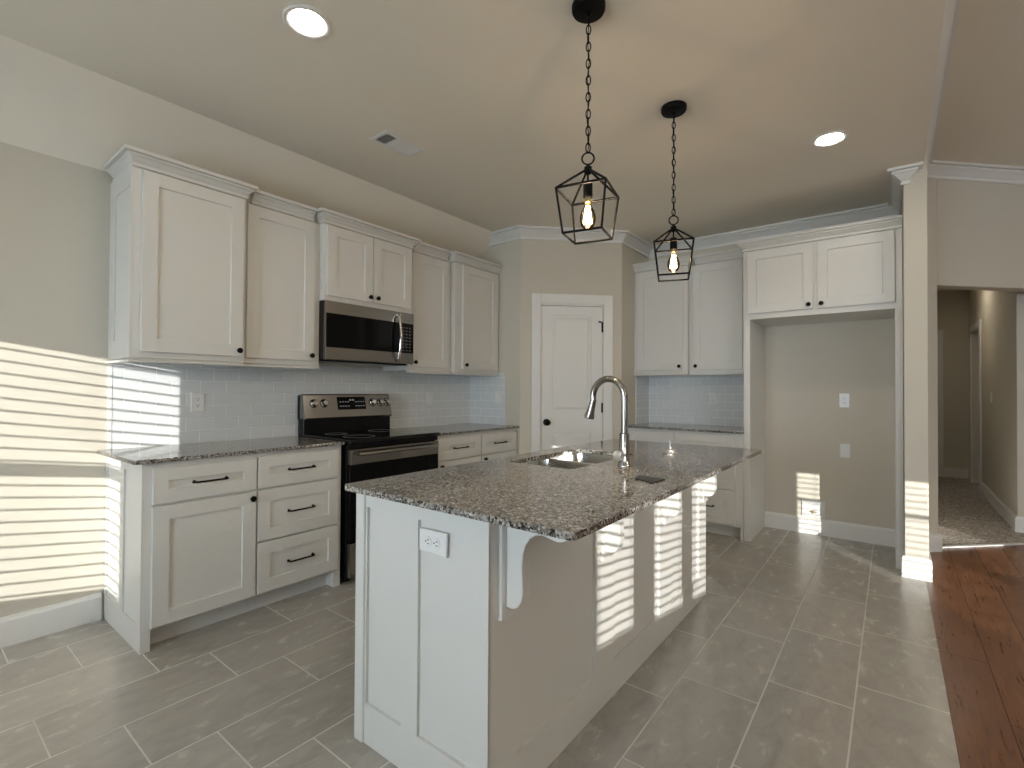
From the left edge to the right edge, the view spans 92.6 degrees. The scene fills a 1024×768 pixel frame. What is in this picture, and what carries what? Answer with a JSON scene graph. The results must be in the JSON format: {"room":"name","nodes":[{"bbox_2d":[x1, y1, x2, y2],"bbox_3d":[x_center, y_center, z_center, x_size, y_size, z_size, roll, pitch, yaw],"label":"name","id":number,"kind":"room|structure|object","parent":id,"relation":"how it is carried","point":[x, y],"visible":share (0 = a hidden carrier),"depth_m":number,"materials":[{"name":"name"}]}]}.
{"room":"kitchen","nodes":[
{"label":"kitchen","id":0,"kind":"room"},
{"bbox_2d":[0,142,469,617],"bbox_3d":[-1.986,0.003,3.082,0.148,2.650,7.877,0,-1,38],"label":"wall","id":1,"kind":"structure","parent":0,"point":[55,212],"depth_m":2.57,"materials":[{"name":"beige paint"}]},
{"bbox_2d":[0,592,101,648],"bbox_3d":[-3.249,1.180,1.327,0.016,0.142,3.346,0,-1,38],"label":"baseboard","id":2,"kind":"structure","parent":1,"relation":"attached to","point":[17,628],"depth_m":2.48,"materials":[{"name":"white wood"}]},
{"bbox_2d":[107,365,112,448],"bbox_3d":[-2.205,0.127,2.682,0.011,0.460,0.020,0,-1,38],"label":"trim","id":3,"kind":"structure","parent":1,"relation":"attached to","point":[110,367],"depth_m":2.68,"materials":[{"name":"white ceramic"}]},
{"bbox_2d":[103,144,257,365],"bbox_3d":[-1.872,-0.642,2.778,0.420,1.067,0.640,0,-1,38],"label":"upper cabinet","id":4,"kind":"object","parent":1,"relation":"attached to","point":[177,257],"visible":1,"depth_m":2.63,"materials":[{"name":"white wood"}]},
{"bbox_2d":[191,393,203,411],"bbox_3d":[-1.937,0.114,3.016,0.009,0.118,0.073,0,-1,38],"label":"wall outlet","id":5,"kind":"object","parent":1,"relation":"attached to","point":[197,399],"visible":1,"depth_m":3.01,"materials":[{"name":"white plastic"}]},
{"bbox_2d":[243,190,320,368],"bbox_3d":[-1.570,-0.636,3.207,0.373,1.067,0.506,0,-1,38],"label":"upper cabinet","id":6,"kind":"object","parent":1,"relation":"attached to","point":[282,236],"visible":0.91,"depth_m":3.10,"materials":[{"name":"white wood"}]},
{"bbox_2d":[314,207,420,313],"bbox_3d":[-1.159,-0.862,3.699,0.420,0.599,0.867,0,-1,38],"label":"upper cabinet","id":7,"kind":"object","parent":1,"relation":"attached to","point":[363,263],"visible":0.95,"depth_m":3.53,"materials":[{"name":"white wood"}]},
{"bbox_2d":[319,300,413,366],"bbox_3d":[-1.146,-0.354,3.680,0.458,0.412,0.763,0,-1,38],"label":"microwave","id":8,"kind":"object","parent":7,"relation":"attached to","point":[349,334],"visible":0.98,"depth_m":3.51,"materials":[{"name":"silver metal"}]},
{"bbox_2d":[382,242,451,374],"bbox_3d":[-0.795,-0.620,4.205,0.373,1.067,0.483,0,-1,38],"label":"upper cabinet","id":9,"kind":"object","parent":1,"relation":"attached to","point":[431,271],"visible":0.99,"depth_m":4.11,"materials":[{"name":"white wood"}]},
{"bbox_2d":[427,392,432,403],"bbox_3d":[-0.761,0.130,4.534,0.008,0.118,0.073,0,-1,38],"label":"light switch","id":10,"kind":"object","parent":1,"relation":"attached to","point":[429,394],"visible":1,"depth_m":4.53,"materials":[{"name":"white plastic"}]},
{"bbox_2d":[448,251,502,375],"bbox_3d":[-0.459,-0.613,4.601,0.420,1.067,0.654,0,-1,38],"label":"upper cabinet","id":11,"kind":"object","parent":1,"relation":"attached to","point":[474,280],"visible":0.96,"depth_m":4.47,"materials":[{"name":"white wood"}]},
{"bbox_2d":[0,0,945,261],"bbox_3d":[-0.579,-1.462,2.002,3.704,0.869,7.897,0,-1,38],"label":"ceiling","id":12,"kind":"structure","parent":0,"point":[492,93],"depth_m":2.51,"materials":[{"name":"beige paint"}]},
{"bbox_2d":[282,4,331,38],"bbox_3d":[-0.848,-1.499,2.030,0.190,0.008,0.190,0,-1,38],"label":"recessed light","id":13,"kind":"object","parent":12,"relation":"in","point":[306,21],"visible":1,"depth_m":2.02,"materials":[{"name":"white plastic"}]},
{"bbox_2d":[370,130,423,157],"bbox_3d":[-0.710,-1.486,3.038,0.163,0.008,0.297,0,-1,38],"label":"ceiling vent","id":14,"kind":"object","parent":12,"relation":"in","point":[387,139],"visible":1,"depth_m":3.03,"materials":[{"name":"white metal"}]},
{"bbox_2d":[555,0,619,244],"bbox_3d":[0.300,-1.038,1.931,0.205,0.920,0.205,0,-1,26],"label":"pendant light","id":15,"kind":"object","parent":12,"relation":"hanging from","point":[583,11],"visible":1,"depth_m":1.93,"materials":[{"name":"black metal"}]},
{"bbox_2d":[583,174,592,198],"bbox_3d":[0.299,-0.780,1.928,0.037,0.094,0.037,0,-1,38],"label":"socket","id":16,"kind":"object","parent":15,"relation":"attached to","point":[588,187],"depth_m":1.91,"materials":[{"name":"black metal"}]},
{"bbox_2d":[653,100,694,281],"bbox_3d":[0.867,-1.027,2.623,0.205,0.920,0.205,0,-1,18],"label":"pendant light","id":17,"kind":"object","parent":12,"relation":"hanging from","point":[673,109],"visible":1,"depth_m":2.61,"materials":[{"name":"black metal"}]},
{"bbox_2d":[670,232,676,249],"bbox_3d":[0.865,-0.768,2.620,0.037,0.094,0.037,0,-1,38],"label":"socket","id":18,"kind":"object","parent":17,"relation":"attached to","point":[673,244],"depth_m":2.61,"materials":[{"name":"black metal"}]},
{"bbox_2d":[811,130,848,146],"bbox_3d":[1.912,-1.473,2.945,0.190,0.008,0.190,0,-1,38],"label":"recessed light","id":19,"kind":"object","parent":12,"relation":"in","point":[830,138],"visible":1,"depth_m":2.94,"materials":[{"name":"white plastic"}]},
{"bbox_2d":[0,476,1023,767],"bbox_3d":[4.417,1.336,2.584,10.792,0.064,14.930,0,-1,38],"label":"floor","id":20,"kind":"structure","parent":0,"point":[799,650],"depth_m":2.12,"materials":[{"name":"grey tile"}]},
{"bbox_2d":[104,454,256,654],"bbox_3d":[-1.800,0.827,2.672,0.656,0.894,0.522,0,-1,38],"label":"base cabinet","id":21,"kind":"object","parent":20,"relation":"on","point":[180,536],"visible":0.98,"depth_m":2.47,"materials":[{"name":"white wood"}]},
{"bbox_2d":[248,445,340,610],"bbox_3d":[-1.476,0.834,3.089,0.655,0.894,0.532,0,-1,38],"label":"base cabinet","id":22,"kind":"object","parent":20,"relation":"on","point":[298,492],"visible":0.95,"depth_m":2.89,"materials":[{"name":"white wood"}]},
{"bbox_2d":[97,436,344,464],"bbox_3d":[-1.654,0.373,2.882,0.633,0.020,1.101,0,-1,38],"label":"countertop","id":23,"kind":"structure","parent":22,"relation":"on","point":[190,451],"depth_m":2.72,"materials":[{"name":"stone"}]},
{"bbox_2d":[297,394,439,581],"bbox_3d":[-1.030,0.683,3.598,0.720,1.213,0.776,0,-1,38],"label":"range","id":24,"kind":"object","parent":20,"relation":"on","point":[372,449],"visible":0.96,"depth_m":3.49,"materials":[{"name":"black metal"}]},
{"bbox_2d":[303,428,439,443],"bbox_3d":[-1.013,0.376,3.591,0.580,0.028,0.776,0,-1,38],"label":"cooktop","id":25,"kind":"object","parent":24,"relation":"in","point":[347,435],"depth_m":3.50,"materials":[{"name":"black glass"}]},
{"bbox_2d":[437,432,480,467],"bbox_3d":[-0.658,0.851,4.144,0.655,0.894,0.535,0,-1,38],"label":"base cabinet","id":26,"kind":"object","parent":20,"relation":"on","point":[454,449],"visible":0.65,"depth_m":3.96,"materials":[{"name":"white wood"}]},
{"bbox_2d":[394,423,518,435],"bbox_3d":[-0.507,0.396,4.361,0.633,0.020,1.065,0,-1,38],"label":"countertop","id":27,"kind":"structure","parent":26,"relation":"on","point":[449,429],"depth_m":4.31,"materials":[{"name":"stone"}]},
{"bbox_2d":[480,428,516,460],"bbox_3d":[-0.334,0.858,4.562,0.655,0.894,0.521,0,-1,38],"label":"base cabinet","id":28,"kind":"object","parent":20,"relation":"on","point":[495,444],"visible":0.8,"depth_m":4.36,"materials":[{"name":"white wood"}]},
{"bbox_2d":[354,458,716,767],"bbox_3d":[0.405,0.835,2.318,0.873,0.894,2.068,0,-1,38],"label":"kitchen island","id":29,"kind":"object","parent":20,"relation":"on","point":[498,651],"visible":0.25,"depth_m":1.65,"materials":[{"name":"white wood"}]},
{"bbox_2d":[419,527,447,557],"bbox_3d":[-0.248,0.495,1.530,0.124,0.074,0.009,0,-1,38],"label":"wall outlet","id":30,"kind":"object","parent":29,"relation":"attached to","point":[434,542],"visible":1,"depth_m":1.52,"materials":[{"name":"white plastic"}]},
{"bbox_2d":[424,536,431,546],"bbox_3d":[-0.265,0.495,1.540,0.033,0.033,0.003,0,-1,38],"label":"socket","id":31,"kind":"object","parent":30,"relation":"attached to","point":[427,539],"depth_m":1.54,"materials":[{"name":"white plastic"}]},
{"bbox_2d":[432,538,439,548],"bbox_3d":[-0.235,0.495,1.516,0.033,0.033,0.003,0,-1,38],"label":"socket","id":32,"kind":"object","parent":30,"relation":"attached to","point":[435,541],"depth_m":1.52,"materials":[{"name":"white plastic"}]},
{"bbox_2d":[345,439,760,540],"bbox_3d":[0.425,0.377,2.285,0.945,0.020,2.129,0,-1,38],"label":"island countertop","id":33,"kind":"structure","parent":29,"relation":"on","point":[561,503],"depth_m":1.73,"materials":[{"name":"stone"}]},
{"bbox_2d":[523,453,613,468],"bbox_3d":[0.316,0.492,2.450,0.395,0.204,0.688,0,-1,38],"label":"sink","id":34,"kind":"object","parent":33,"relation":"in","point":[573,460],"visible":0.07,"depth_m":2.64,"materials":[{"name":"grey metal"}]},
{"bbox_2d":[584,376,630,466],"bbox_3d":[0.425,0.164,2.223,0.230,0.405,0.092,0,-1,38],"label":"kitchen faucet","id":35,"kind":"object","parent":33,"relation":"on","point":[622,456],"visible":1,"depth_m":2.17,"materials":[{"name":"silver metal"}]},
{"bbox_2d":[635,475,664,482],"bbox_3d":[0.506,0.361,1.859,0.098,0.004,0.119,1,-1,-42],"label":"card","id":36,"kind":"object","parent":33,"relation":"on","point":[639,477],"visible":1,"depth_m":1.85,"materials":[{"name":"paper"}]},
{"bbox_2d":[663,441,676,453],"bbox_3d":[0.854,0.339,2.642,0.074,0.068,0.074,0,-1,38],"label":"stopper","id":37,"kind":"object","parent":33,"relation":"on","point":[670,450],"visible":1,"depth_m":2.62,"materials":[{"name":"metal"}]},
{"bbox_2d":[628,428,674,442],"bbox_3d":[1.463,0.871,4.812,0.466,0.894,0.648,0,-1,38],"label":"base cabinet","id":38,"kind":"object","parent":20,"relation":"on","point":[639,434],"visible":0.05,"depth_m":4.58,"materials":[{"name":"white wood"}]},
{"bbox_2d":[675,430,743,540],"bbox_3d":[1.877,0.869,4.491,0.581,0.894,0.648,0,-1,38],"label":"base cabinet","id":39,"kind":"object","parent":20,"relation":"on","point":[725,508],"visible":0.27,"depth_m":4.18,"materials":[{"name":"white wood"}]},
{"bbox_2d":[628,422,743,433],"bbox_3d":[1.691,0.412,4.655,1.074,0.020,0.630,0,-1,38],"label":"countertop","id":40,"kind":"structure","parent":39,"relation":"on","point":[648,425],"depth_m":4.52,"materials":[{"name":"stone"}]},
{"bbox_2d":[744,320,764,541],"bbox_3d":[2.145,0.391,4.322,0.048,1.849,0.602,0,-1,38],"label":"panel","id":41,"kind":"object","parent":20,"relation":"on","point":[754,333],"visible":1,"depth_m":4.20,"materials":[{"name":"white wood"}]},
{"bbox_2d":[894,308,903,568],"bbox_3d":[2.930,0.389,3.707,0.044,1.849,0.610,0,-1,38],"label":"panel","id":42,"kind":"object","parent":20,"relation":"on","point":[898,320],"visible":0.84,"depth_m":3.47,"materials":[{"name":"white wood"}]},
{"bbox_2d":[942,543,1023,547],"bbox_3d":[4.164,1.317,4.026,1.640,0.010,0.030,0,-1,-7],"label":"trim","id":43,"kind":"structure","parent":20,"relation":"on","point":[1000,544],"depth_m":3.97,"materials":[{"name":"white metal"}]},
{"bbox_2d":[481,239,648,454],"bbox_3d":[0.544,-0.064,4.918,1.908,2.795,0.535,0,-1,-8],"label":"wall","id":44,"kind":"structure","parent":0,"point":[529,266],"depth_m":4.68,"materials":[{"name":"beige paint"}]},
{"bbox_2d":[470,373,505,424],"bbox_3d":[-0.244,0.158,4.832,0.459,0.530,0.008,0,-1,38],"label":"backsplash","id":45,"kind":"structure","parent":44,"relation":"attached to","point":[484,409],"depth_m":4.82,"materials":[{"name":"tile"}]},
{"bbox_2d":[495,391,500,402],"bbox_3d":[-0.139,0.126,4.741,0.073,0.118,0.008,0,-1,38],"label":"light switch","id":46,"kind":"object","parent":45,"relation":"attached to","point":[497,393],"visible":1,"depth_m":4.74,"materials":[{"name":"white plastic"}]},
{"bbox_2d":[540,306,602,450],"bbox_3d":[0.575,0.281,4.646,0.611,2.044,0.104,0,-1,-7],"label":"door","id":47,"kind":"structure","parent":44,"relation":"in","point":[571,336],"depth_m":4.67,"materials":[{"name":"white wood"}]},
{"bbox_2d":[531,293,612,451],"bbox_3d":[0.565,0.230,4.693,0.789,2.162,0.118,0,-1,-7],"label":"trim","id":48,"kind":"structure","parent":44,"relation":"attached to","point":[538,299],"depth_m":4.64,"materials":[{"name":"white wood"}]},
{"bbox_2d":[635,376,648,423],"bbox_3d":[1.358,0.170,5.100,0.008,0.530,0.329,0,-1,38],"label":"backsplash","id":49,"kind":"structure","parent":44,"relation":"attached to","point":[642,382],"depth_m":5.09,"materials":[{"name":"tile"}]},
{"bbox_2d":[649,244,894,528],"bbox_3d":[1.765,-0.103,5.079,3.630,2.950,0.128,0,-1,38],"label":"wall","id":50,"kind":"structure","parent":0,"point":[807,366],"depth_m":4.28,"materials":[{"name":"beige paint"}]},
{"bbox_2d":[632,255,693,375],"bbox_3d":[1.567,-0.642,4.902,0.583,1.120,0.420,0,-1,38],"label":"upper cabinet","id":51,"kind":"object","parent":50,"relation":"attached to","point":[661,309],"visible":0.94,"depth_m":4.77,"materials":[{"name":"white wood"}]},
{"bbox_2d":[488,161,922,257],"bbox_3d":[1.426,-1.408,4.566,3.632,0.105,1.281,0,-1,26],"label":"trim","id":52,"kind":"structure","parent":50,"relation":"attached to","point":[899,176],"depth_m":4.57,"materials":[{"name":"white wood"}]},
{"bbox_2d":[709,392,716,404],"bbox_3d":[1.977,0.143,4.823,0.073,0.118,0.009,0,-1,38],"label":"wall outlet","id":53,"kind":"object","parent":50,"relation":"attached to","point":[712,395],"visible":1,"depth_m":4.82,"materials":[{"name":"white plastic"}]},
{"bbox_2d":[688,248,743,374],"bbox_3d":[1.985,-0.643,4.607,0.535,1.120,0.373,0,-1,38],"label":"upper cabinet","id":54,"kind":"object","parent":50,"relation":"attached to","point":[716,279],"visible":0.87,"depth_m":4.50,"materials":[{"name":"white wood"}]},
{"bbox_2d":[802,499,824,518],"bbox_3d":[2.643,1.095,4.295,0.173,0.147,0.020,0,-1,38],"label":"box","id":55,"kind":"object","parent":50,"relation":"attached to","point":[811,508],"visible":1,"depth_m":4.29,"materials":[{"name":"white plastic"}]},
{"bbox_2d":[736,215,902,326],"bbox_3d":[2.510,-0.861,4.031,1.096,0.651,0.645,0,-1,38],"label":"upper cabinet","id":56,"kind":"object","parent":50,"relation":"attached to","point":[851,271],"visible":0.98,"depth_m":3.77,"materials":[{"name":"white wood"}]},
{"bbox_2d":[765,511,894,546],"bbox_3d":[2.716,1.247,4.238,0.952,0.142,0.016,0,-1,38],"label":"baseboard","id":57,"kind":"structure","parent":50,"relation":"attached to","point":[815,526],"depth_m":4.20,"materials":[{"name":"white wood"}]},
{"bbox_2d":[839,393,849,406],"bbox_3d":[2.833,0.140,4.170,0.073,0.118,0.009,0,-1,38],"label":"wall outlet","id":58,"kind":"object","parent":50,"relation":"attached to","point":[844,398],"visible":1,"depth_m":4.17,"materials":[{"name":"white plastic"}]},
{"bbox_2d":[840,443,849,457],"bbox_3d":[2.834,0.568,4.164,0.073,0.118,0.006,0,-1,38],"label":"wall plate","id":59,"kind":"object","parent":50,"relation":"attached to","point":[844,448],"visible":1,"depth_m":4.16,"materials":[{"name":"white plastic"}]},
{"bbox_2d":[902,141,928,558],"bbox_3d":[3.040,-0.206,3.707,0.127,3.080,1.022,0,-1,38],"label":"wall","id":60,"kind":"structure","parent":0,"point":[915,194],"depth_m":3.30,"materials":[{"name":"beige paint"}]},
{"bbox_2d":[901,533,941,581],"bbox_3d":[3.036,1.242,3.617,0.174,0.142,0.967,0,-1,45],"label":"baseboard","id":61,"kind":"structure","parent":60,"relation":"attached to","point":[911,567],"depth_m":3.29,"materials":[{"name":"white wood"}]},
{"bbox_2d":[937,289,958,291],"bbox_3d":[5.540,-1.441,5.111,2.300,0.070,4.770,0,-1,38],"label":"ceiling","id":62,"kind":"structure","parent":0,"point":[938,290],"depth_m":7.20,"materials":[{"name":"beige paint"}]},
{"bbox_2d":[937,290,969,468],"bbox_3d":[6.352,-0.025,7.376,1.000,2.840,0.120,0,-1,38],"label":"wall","id":63,"kind":"structure","parent":0,"point":[952,306],"depth_m":7.18,"materials":[{"name":"beige paint"}]},
{"bbox_2d":[937,330,943,476],"bbox_3d":[6.365,0.284,7.273,0.075,2.180,0.018,0,-1,38],"label":"trim","id":64,"kind":"structure","parent":63,"relation":"attached to","point":[939,332],"depth_m":7.26,"materials":[{"name":"white wood"}]},
{"bbox_2d":[897,179,1023,532],"bbox_3d":[4.625,-0.238,4.091,3.030,3.170,0.120,0,-1,-7],"label":"wall","id":65,"kind":"structure","parent":0,"point":[976,229],"depth_m":3.92,"materials":[{"name":"beige paint"}]},
{"bbox_2d":[927,0,1023,184],"bbox_3d":[1.856,-1.715,1.631,9.912,0.105,1.676,1,-1,-40],"label":"trim","id":66,"kind":"structure","parent":65,"relation":"attached to","point":[936,169],"depth_m":3.57,"materials":[{"name":"white wood"}]},
{"bbox_2d":[933,0,1023,166],"bbox_3d":[4.368,-1.838,-0.472,7.148,0.120,10.040,0,-1,38],"label":"ceiling","id":67,"kind":"structure","parent":0,"point":[982,119],"depth_m":2.90,"materials":[{"name":"beige paint"}]},
{"bbox_2d":[969,290,1023,516],"bbox_3d":[6.206,-0.050,5.319,1.510,2.840,3.490,0,-1,38],"label":"wall","id":68,"kind":"structure","parent":0,"point":[1001,313],"depth_m":5.02,"materials":[{"name":"beige paint"}]},
{"bbox_2d":[969,319,981,492],"bbox_3d":[6.155,0.279,6.499,0.018,2.170,1.000,0,-1,38],"label":"trim","id":69,"kind":"structure","parent":68,"relation":"attached to","point":[977,325],"depth_m":6.15,"materials":[{"name":"white wood"}]},
{"bbox_2d":[978,332,978,444],"bbox_3d":[6.225,0.318,6.444,0.040,2.070,0.820,0,-1,38],"label":"door","id":70,"kind":"structure","parent":68,"relation":"in","point":[978,332],"depth_m":6.76,"materials":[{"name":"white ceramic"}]},
{"bbox_2d":[944,467,1023,532],"bbox_3d":[5.527,1.279,5.597,1.323,0.142,3.968,0,-1,15],"label":"baseboard","id":71,"kind":"structure","parent":68,"relation":"attached to","point":[1016,523],"depth_m":5.22,"materials":[{"name":"white wood"}]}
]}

